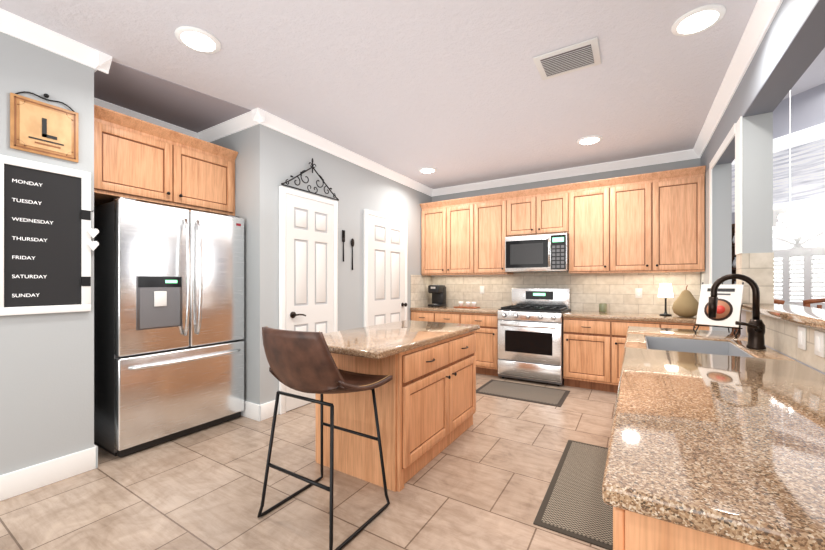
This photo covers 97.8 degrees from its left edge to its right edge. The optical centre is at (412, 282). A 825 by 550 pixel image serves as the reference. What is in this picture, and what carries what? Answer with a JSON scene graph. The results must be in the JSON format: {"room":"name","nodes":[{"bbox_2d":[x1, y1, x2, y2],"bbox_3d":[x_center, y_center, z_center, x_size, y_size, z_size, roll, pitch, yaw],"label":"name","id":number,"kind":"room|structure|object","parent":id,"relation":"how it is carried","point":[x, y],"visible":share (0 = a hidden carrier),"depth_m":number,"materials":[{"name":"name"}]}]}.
{"room":"kitchen","nodes":[
{"label":"kitchen","id":0,"kind":"room"},
{"bbox_2d":[0,32,68,474],"bbox_3d":[-2.802,-0.140,1.249,0.120,2.680,2.380,0,0,32],"label":"wall","id":1,"kind":"structure","parent":0,"point":[34,389],"depth_m":2.09,"materials":[{"name":"grey paint"}]},
{"bbox_2d":[10,91,78,162],"bbox_3d":[-2.170,-0.939,2.133,0.024,0.367,0.290,0,0,32],"label":"sign","id":2,"kind":"object","parent":1,"relation":"attached to","point":[41,128],"visible":1,"depth_m":2.12,"materials":[{"name":"brown wood"}]},
{"bbox_2d":[0,154,90,315],"bbox_3d":[-2.172,-0.263,2.128,0.022,0.885,0.418,0,0,32],"label":"menu board","id":3,"kind":"object","parent":1,"relation":"attached to","point":[45,255],"visible":1,"depth_m":2.12,"materials":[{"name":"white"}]},
{"bbox_2d":[0,444,97,500],"bbox_3d":[-2.708,1.130,1.271,0.016,0.140,2.516,0,0,32],"label":"baseboard","id":4,"kind":"structure","parent":1,"relation":"attached to","point":[23,480],"depth_m":2.14,"materials":[{"name":"white wood"}]},
{"bbox_2d":[0,8,111,73],"bbox_3d":[-2.646,-1.434,1.318,0.072,0.092,2.482,0,0,32],"label":"crown molding","id":5,"kind":"structure","parent":1,"relation":"attached to","point":[11,24],"depth_m":2.14,"materials":[{"name":"white wood"}]},
{"bbox_2d":[81,210,90,285],"bbox_3d":[-2.064,-0.220,2.277,0.004,0.480,0.045,0,0,32],"label":"bracket","id":6,"kind":"object","parent":1,"relation":"attached to","point":[85,215],"visible":1,"depth_m":2.27,"materials":[{"name":"black metal"}]},
{"bbox_2d":[87,211,98,250],"bbox_3d":[-2.051,-0.334,2.307,0.036,0.257,0.062,0,0,32],"label":"decor","id":7,"kind":"object","parent":6,"relation":"hanging from","point":[93,245],"visible":0.98,"depth_m":2.30,"materials":[{"name":"white plastic"}]},
{"bbox_2d":[94,104,237,215],"bbox_3d":[-2.144,-0.910,3.011,0.640,0.580,1.062,0,0,32],"label":"upper cabinet","id":8,"kind":"object","parent":1,"relation":"attached to","point":[140,160],"visible":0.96,"depth_m":2.78,"materials":[{"name":"brown wood"}]},
{"bbox_2d":[69,59,93,453],"bbox_3d":[-2.464,-0.140,2.509,0.870,2.680,0.120,0,0,32],"label":"wall","id":9,"kind":"structure","parent":0,"point":[81,324],"depth_m":2.29,"materials":[{"name":"grey paint"}]},
{"bbox_2d":[94,98,195,137],"bbox_3d":[-2.389,-1.434,3.162,0.072,0.092,1.070,0,0,32],"label":"crown molding","id":10,"kind":"structure","parent":9,"relation":"attached to","point":[98,102],"depth_m":3.16,"materials":[{"name":"white wood"}]},
{"bbox_2d":[210,127,250,414],"bbox_3d":[-1.805,-0.140,3.501,0.950,2.680,0.120,0,0,32],"label":"wall","id":11,"kind":"structure","parent":0,"point":[239,142],"depth_m":3.25,"materials":[{"name":"grey paint"}]},
{"bbox_2d":[196,110,257,141],"bbox_3d":[-1.723,-1.434,3.337,0.840,0.092,0.072,0,0,32],"label":"crown molding","id":12,"kind":"structure","parent":11,"relation":"attached to","point":[244,121],"depth_m":3.32,"materials":[{"name":"white wood"}]},
{"bbox_2d":[241,401,262,420],"bbox_3d":[-1.434,1.130,3.192,0.266,0.140,0.016,0,0,32],"label":"baseboard","id":13,"kind":"structure","parent":11,"relation":"attached to","point":[253,411],"depth_m":3.16,"materials":[{"name":"white wood"}]},
{"bbox_2d":[0,373,616,549],"bbox_3d":[1.660,1.250,2.812,7.570,0.100,9.970,0,0,32],"label":"floor","id":14,"kind":"structure","parent":0,"point":[483,481],"depth_m":2.04,"materials":[{"name":"tile"}]},
{"bbox_2d":[94,197,243,456],"bbox_3d":[-2.019,0.305,2.987,0.825,1.790,0.920,0,0,32],"label":"refrigerator","id":15,"kind":"object","parent":14,"relation":"on","point":[168,322],"visible":1,"depth_m":2.65,"materials":[{"name":"silver metal"}]},
{"bbox_2d":[257,326,392,549],"bbox_3d":[-0.466,0.708,1.871,0.524,0.984,0.516,0,0,32],"label":"bar stool","id":16,"kind":"object","parent":14,"relation":"on","point":[302,361],"visible":1,"depth_m":1.69,"materials":[{"name":"brown leather"}]},
{"bbox_2d":[316,328,479,491],"bbox_3d":[-0.042,0.797,2.716,0.734,0.805,1.162,0,0,32],"label":"kitchen island","id":17,"kind":"object","parent":14,"relation":"on","point":[426,401],"depth_m":2.25,"materials":[{"name":"brown wood"}]},
{"bbox_2d":[323,320,479,359],"bbox_3d":[-0.119,0.375,2.653,0.750,0.039,1.430,0,0,32],"label":"island countertop","id":18,"kind":"structure","parent":17,"relation":"on","point":[381,341],"depth_m":2.35,"materials":[{"name":"beige stone"}]},
{"bbox_2d":[410,309,465,323],"bbox_3d":[0.497,0.797,5.280,0.848,0.805,0.646,0,0,32],"label":"base cabinet","id":19,"kind":"object","parent":14,"relation":"on","point":[430,315],"depth_m":4.99,"materials":[{"name":"brown wood"}]},
{"bbox_2d":[466,313,497,375],"bbox_3d":[1.000,0.797,4.969,0.583,0.805,0.646,0,0,32],"label":"base cabinet","id":20,"kind":"object","parent":14,"relation":"on","point":[486,353],"depth_m":4.64,"materials":[{"name":"brown wood"}]},
{"bbox_2d":[414,305,497,312],"bbox_3d":[0.690,0.375,5.154,1.309,0.040,0.656,0,0,32],"label":"countertop","id":21,"kind":"structure","parent":20,"relation":"on","point":[483,308],"depth_m":5.01,"materials":[{"name":"beige stone"}]},
{"bbox_2d":[428,285,445,306],"bbox_3d":[0.373,0.192,5.475,0.200,0.324,0.252,0,0,32],"label":"coffee maker","id":22,"kind":"object","parent":21,"relation":"on","point":[438,292],"visible":1,"depth_m":5.44,"materials":[{"name":"black plastic"}]},
{"bbox_2d":[453,301,479,307],"bbox_3d":[0.778,0.311,5.161,0.340,0.085,0.180,0,0,32],"label":"tray","id":23,"kind":"object","parent":21,"relation":"on","point":[467,305],"visible":0.96,"depth_m":5.12,"materials":[{"name":"brown wood"}]},
{"bbox_2d":[476,379,569,406],"bbox_3d":[1.205,1.196,3.969,0.900,0.009,0.600,0,0,32],"label":"area rug","id":24,"kind":"object","parent":14,"relation":"on","point":[533,394],"visible":0.98,"depth_m":3.92,"materials":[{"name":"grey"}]},
{"bbox_2d":[498,288,569,385],"bbox_3d":[1.539,0.635,4.561,0.750,1.130,0.734,0,0,32],"label":"range","id":25,"kind":"object","parent":14,"relation":"on","point":[530,334],"visible":0.98,"depth_m":4.33,"materials":[{"name":"silver metal"}]},
{"bbox_2d":[533,440,612,549],"bbox_3d":[1.083,1.195,2.152,0.440,0.010,1.120,0,0,32],"label":"area rug","id":26,"kind":"object","parent":14,"relation":"on","point":[574,505],"visible":0.65,"depth_m":1.97,"materials":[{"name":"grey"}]},
{"bbox_2d":[563,317,617,392],"bbox_3d":[2.130,0.797,4.271,0.547,0.805,0.646,0,0,32],"label":"base cabinet","id":27,"kind":"object","parent":14,"relation":"on","point":[590,344],"depth_m":4.00,"materials":[{"name":"brown wood"}]},
{"bbox_2d":[563,309,696,320],"bbox_3d":[2.456,0.375,4.064,1.323,0.040,0.656,0,0,32],"label":"countertop","id":28,"kind":"structure","parent":27,"relation":"on","point":[574,312],"depth_m":3.93,"materials":[{"name":"beige stone"}]},
{"bbox_2d":[599,303,606,311],"bbox_3d":[2.310,0.301,4.368,0.084,0.105,0.084,0,0,32],"label":"candle jar","id":29,"kind":"object","parent":28,"relation":"on","point":[602,307],"visible":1,"depth_m":4.34,"materials":[{"name":"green glass"}]},
{"bbox_2d":[658,283,672,315],"bbox_3d":[2.754,0.179,3.917,0.140,0.349,0.140,0,0,32],"label":"table lamp","id":30,"kind":"object","parent":28,"relation":"on","point":[665,290],"visible":1,"depth_m":3.88,"materials":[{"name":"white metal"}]},
{"bbox_2d":[672,285,698,316],"bbox_3d":[2.857,0.189,3.760,0.240,0.331,0.240,0,0,32],"label":"decor","id":31,"kind":"object","parent":28,"relation":"on","point":[686,303],"visible":0.98,"depth_m":3.70,"materials":[{"name":"beige ceramic"}]},
{"bbox_2d":[618,317,669,383],"bbox_3d":[2.498,0.797,4.044,0.564,0.805,0.646,0,0,32],"label":"base cabinet","id":32,"kind":"object","parent":14,"relation":"on","point":[623,325],"depth_m":3.82,"materials":[{"name":"brown wood"}]},
{"bbox_2d":[670,321,708,329],"bbox_3d":[2.827,0.797,3.841,0.458,0.805,0.646,0,0,32],"label":"base cabinet","id":33,"kind":"object","parent":14,"relation":"on","point":[673,324],"depth_m":3.55,"materials":[{"name":"brown wood"}]},
{"bbox_2d":[602,326,824,549],"bbox_3d":[1.342,0.777,1.634,0.702,0.845,2.750,0,0,32],"label":"countertop","id":34,"kind":"structure","parent":14,"relation":"on","point":[717,440],"depth_m":0.78,"materials":[{"name":"brown stone"}]},
{"bbox_2d":[693,282,743,337],"bbox_3d":[2.087,0.174,2.468,0.272,0.361,0.298,0,0,32],"label":"cookbook","id":35,"kind":"object","parent":34,"relation":"on","point":[729,308],"visible":0.92,"depth_m":2.43,"materials":[{"name":"white paper"}]},
{"bbox_2d":[708,274,765,349],"bbox_3d":[1.762,0.150,1.950,0.242,0.402,0.150,0,0,32],"label":"bronze faucet","id":36,"kind":"object","parent":34,"relation":"on","point":[755,324],"visible":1,"depth_m":1.93,"materials":[{"name":"black metal"}]},
{"bbox_2d":[732,224,740,333],"bbox_3d":[4.985,0.150,5.636,0.280,2.100,0.480,0,0,-13],"label":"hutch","id":37,"kind":"object","parent":14,"relation":"on","point":[733,256],"visible":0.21,"depth_m":5.70,"materials":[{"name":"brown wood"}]},
{"bbox_2d":[733,299,784,331],"bbox_3d":[4.050,0.680,4.171,0.454,1.039,0.446,0,0,-33],"label":"dining chair","id":38,"kind":"object","parent":14,"relation":"on","point":[776,301],"visible":0.08,"depth_m":3.92,"materials":[{"name":"brown wood"}]},
{"bbox_2d":[803,298,824,308],"bbox_3d":[4.590,0.680,4.085,0.446,1.039,0.454,0,0,18],"label":"dining chair","id":39,"kind":"object","parent":14,"relation":"on","point":[807,303],"visible":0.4,"depth_m":3.93,"materials":[{"name":"brown wood"}]},
{"bbox_2d":[251,124,430,404],"bbox_3d":[-0.564,-0.140,4.491,0.120,2.680,3.110,0,0,32],"label":"wall","id":40,"kind":"structure","parent":0,"point":[278,158],"depth_m":3.60,"materials":[{"name":"grey paint"}]},
{"bbox_2d":[279,186,337,413],"bbox_3d":[-0.995,0.156,3.588,0.091,2.088,0.736,0,0,32],"label":"pantry door","id":41,"kind":"structure","parent":40,"relation":"in","point":[308,262],"depth_m":3.54,"materials":[{"name":"white wood"}]},
{"bbox_2d":[281,158,338,200],"bbox_3d":[-0.997,-1.070,3.589,0.014,0.354,0.744,0,0,32],"label":"wall art","id":42,"kind":"object","parent":40,"relation":"attached to","point":[304,171],"visible":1,"depth_m":3.57,"materials":[{"name":"black metal"}]},
{"bbox_2d":[252,108,431,195],"bbox_3d":[-0.522,-1.434,4.376,0.072,0.092,3.102,0,0,32],"label":"crown molding","id":43,"kind":"structure","parent":40,"relation":"attached to","point":[259,116],"depth_m":3.78,"materials":[{"name":"white wood"}]},
{"bbox_2d":[342,230,344,261],"bbox_3d":[-0.771,-0.415,4.026,0.016,0.350,0.044,0,0,32],"label":"wall art","id":44,"kind":"object","parent":40,"relation":"attached to","point":[343,238],"depth_m":4.02,"materials":[{"name":"black metal"}]},
{"bbox_2d":[351,238,353,269],"bbox_3d":[-0.693,-0.332,4.153,0.016,0.365,0.062,0,0,32],"label":"wall art","id":45,"kind":"object","parent":40,"relation":"attached to","point":[352,240],"depth_m":4.15,"materials":[{"name":"black metal"}]},
{"bbox_2d":[363,209,406,326],"bbox_3d":[-0.300,0.156,4.699,0.106,2.088,0.936,0,0,32],"label":"door","id":46,"kind":"structure","parent":40,"relation":"in","point":[384,268],"depth_m":4.64,"materials":[{"name":"white wood"}]},
{"bbox_2d":[0,0,757,188],"bbox_3d":[-0.460,-1.530,2.329,4.470,0.100,6.920,0,0,32],"label":"ceiling","id":47,"kind":"structure","parent":0,"point":[456,92],"depth_m":2.48,"materials":[{"name":"white paint"}]},
{"bbox_2d":[94,61,250,132],"bbox_3d":[-2.015,-1.478,2.931,0.950,0.004,1.070,0,0,32],"label":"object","id":48,"kind":"structure","parent":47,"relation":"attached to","point":[138,91],"depth_m":2.90,"materials":[{"name":"grey paint"}]},
{"bbox_2d":[174,26,220,53],"bbox_3d":[-1.303,-1.472,2.192,0.244,0.013,0.244,0,0,32],"label":"recessed light","id":49,"kind":"object","parent":47,"relation":"in","point":[196,39],"visible":1,"depth_m":2.17,"materials":[{"name":"white"}]},
{"bbox_2d":[418,167,436,173],"bbox_3d":[0.200,-1.472,4.719,0.244,0.013,0.244,0,0,32],"label":"recessed light","id":50,"kind":"object","parent":47,"relation":"in","point":[427,170],"visible":0.98,"depth_m":4.70,"materials":[{"name":"white"}]},
{"bbox_2d":[533,37,600,79],"bbox_3d":[1.027,-1.468,2.386,0.380,0.022,0.300,0,0,32],"label":"ceiling vent","id":51,"kind":"object","parent":47,"relation":"in","point":[572,58],"visible":1,"depth_m":2.36,"materials":[{"name":"white metal"}]},
{"bbox_2d":[577,135,602,144],"bbox_3d":[1.830,-1.472,3.724,0.244,0.013,0.244,0,0,32],"label":"recessed light","id":52,"kind":"object","parent":47,"relation":"in","point":[590,140],"visible":1,"depth_m":3.71,"materials":[{"name":"white"}]},
{"bbox_2d":[671,4,725,35],"bbox_3d":[1.606,-1.472,2.029,0.244,0.013,0.244,0,0,32],"label":"recessed light","id":53,"kind":"object","parent":47,"relation":"in","point":[698,20],"visible":1,"depth_m":2.01,"materials":[{"name":"white"}]},
{"bbox_2d":[431,158,699,310],"bbox_3d":[1.795,-0.140,4.933,3.670,2.680,0.120,0,0,32],"label":"wall","id":54,"kind":"structure","parent":0,"point":[624,172],"depth_m":4.65,"materials":[{"name":"grey paint"}]},
{"bbox_2d":[418,197,477,276],"bbox_3d":[0.609,-0.660,5.386,0.916,1.080,0.346,0,0,32],"label":"upper cabinet","id":55,"kind":"object","parent":54,"relation":"attached to","point":[449,229],"depth_m":5.24,"materials":[{"name":"brown wood"}]},
{"bbox_2d":[480,286,483,293],"bbox_3d":[1.025,0.100,5.314,0.070,0.114,0.008,0,0,32],"label":"electrical outlet plate","id":56,"kind":"object","parent":54,"relation":"attached to","point":[481,289],"visible":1,"depth_m":5.31,"materials":[{"name":"white plastic"}]},
{"bbox_2d":[478,193,513,276],"bbox_3d":[1.117,-0.660,5.073,0.521,1.080,0.346,0,0,32],"label":"upper cabinet","id":57,"kind":"object","parent":54,"relation":"attached to","point":[491,207],"depth_m":4.91,"materials":[{"name":"brown wood"}]},
{"bbox_2d":[502,232,572,272],"bbox_3d":[1.644,-0.375,4.703,0.757,0.460,0.422,0,0,32],"label":"microwave","id":58,"kind":"object","parent":54,"relation":"attached to","point":[523,252],"depth_m":4.53,"materials":[{"name":"silver metal"}]},
{"bbox_2d":[506,185,569,236],"bbox_3d":[1.664,-0.905,4.735,0.765,0.590,0.346,0,0,32],"label":"upper cabinet","id":59,"kind":"object","parent":54,"relation":"attached to","point":[543,209],"depth_m":4.57,"materials":[{"name":"brown wood"}]},
{"bbox_2d":[432,149,691,195],"bbox_3d":[1.693,-1.434,4.883,3.310,0.092,0.072,0,0,32],"label":"crown molding","id":60,"kind":"structure","parent":54,"relation":"attached to","point":[685,154],"depth_m":4.64,"materials":[{"name":"white wood"}]},
{"bbox_2d":[570,177,617,272],"bbox_3d":[2.203,-0.660,4.402,0.503,1.080,0.346,0,0,32],"label":"upper cabinet","id":61,"kind":"object","parent":54,"relation":"attached to","point":[613,243],"depth_m":4.24,"materials":[{"name":"brown wood"}]},
{"bbox_2d":[635,288,641,297],"bbox_3d":[2.693,0.120,4.284,0.070,0.114,0.008,0,0,32],"label":"electrical outlet plate","id":62,"kind":"object","parent":54,"relation":"attached to","point":[638,292],"visible":1,"depth_m":4.28,"materials":[{"name":"white plastic"}]},
{"bbox_2d":[618,165,705,272],"bbox_3d":[2.707,-0.660,4.091,0.925,1.080,0.346,0,0,32],"label":"upper cabinet","id":63,"kind":"object","parent":54,"relation":"attached to","point":[661,215],"depth_m":3.90,"materials":[{"name":"brown wood"}]},
{"bbox_2d":[700,163,824,373],"bbox_3d":[2.089,0.030,2.060,0.150,2.340,4.700,0,0,32],"label":"wall","id":64,"kind":"structure","parent":0,"point":[721,220],"depth_m":3.41,"materials":[{"name":"grey paint"}]},
{"bbox_2d":[709,123,735,330],"bbox_3d":[2.583,0.028,3.015,0.011,2.345,1.025,0,0,32],"label":"door frame","id":65,"kind":"structure","parent":64,"relation":"attached to","point":[723,146],"depth_m":3.39,"materials":[{"name":"white wood"}]},
{"bbox_2d":[735,112,773,303],"bbox_3d":[2.336,-0.475,2.465,0.164,1.309,0.160,0,0,32],"label":"post","id":66,"kind":"object","parent":64,"relation":"on","point":[754,253],"visible":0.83,"depth_m":2.40,"materials":[{"name":"grey paint"}]},
{"bbox_2d":[700,0,824,172],"bbox_3d":[1.537,-1.861,1.166,0.150,1.478,6.800,0,0,32],"label":"header","id":67,"kind":"object","parent":64,"relation":"attached to","point":[791,47],"visible":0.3,"depth_m":1.95,"materials":[{"name":"grey paint"}]},
{"bbox_2d":[692,0,782,158],"bbox_3d":[1.411,-1.434,1.174,0.072,0.092,6.680,0,0,32],"label":"crown molding","id":68,"kind":"structure","parent":67,"relation":"attached to","point":[754,33],"depth_m":2.35,"materials":[{"name":"white wood"}]},
{"bbox_2d":[741,303,824,372],"bbox_3d":[1.595,0.246,1.195,0.262,0.217,2.790,0,0,32],"label":"bar","id":69,"kind":"object","parent":64,"relation":"on","point":[782,322],"visible":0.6,"depth_m":1.74,"materials":[{"name":"stone"}]},
{"bbox_2d":[798,326,805,349],"bbox_3d":[1.736,0.245,1.607,0.010,0.100,0.080,0,0,32],"label":"outlet","id":70,"kind":"object","parent":69,"relation":"attached to","point":[801,337],"visible":0.98,"depth_m":1.59,"materials":[{"name":"white plastic"}]},
{"bbox_2d":[814,330,824,357],"bbox_3d":[1.642,0.245,1.454,0.010,0.100,0.080,0,0,32],"label":"outlet","id":71,"kind":"object","parent":69,"relation":"attached to","point":[819,343],"visible":0.98,"depth_m":1.44,"materials":[{"name":"white plastic"}]},
{"bbox_2d":[732,83,824,223],"bbox_3d":[5.446,-0.700,4.579,0.120,3.800,4.002,0,0,-13],"label":"wall","id":72,"kind":"structure","parent":0,"point":[800,111],"depth_m":4.93,"materials":[{"name":"grey paint"}]},
{"bbox_2d":[732,123,824,308],"bbox_3d":[5.262,-0.840,4.920,0.080,2.440,2.900,0,0,-13],"label":"window","id":73,"kind":"structure","parent":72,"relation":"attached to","point":[798,181],"depth_m":4.90,"materials":[{"name":"white"}]},
{"bbox_2d":[783,48,824,99],"bbox_3d":[3.562,-2.650,1.638,3.100,0.100,9.970,0,0,32],"label":"ceiling","id":74,"kind":"structure","parent":0,"point":[813,76],"depth_m":4.55,"materials":[{"name":"white paint"}]},
{"bbox_2d":[773,203,824,240],"bbox_3d":[4.714,-1.560,4.493,0.764,2.080,0.761,0,0,32],"label":"dining chandelier","id":75,"kind":"object","parent":74,"relation":"hanging from","point":[789,234],"visible":0.71,"depth_m":4.47,"materials":[{"name":"white metal"}]}
]}

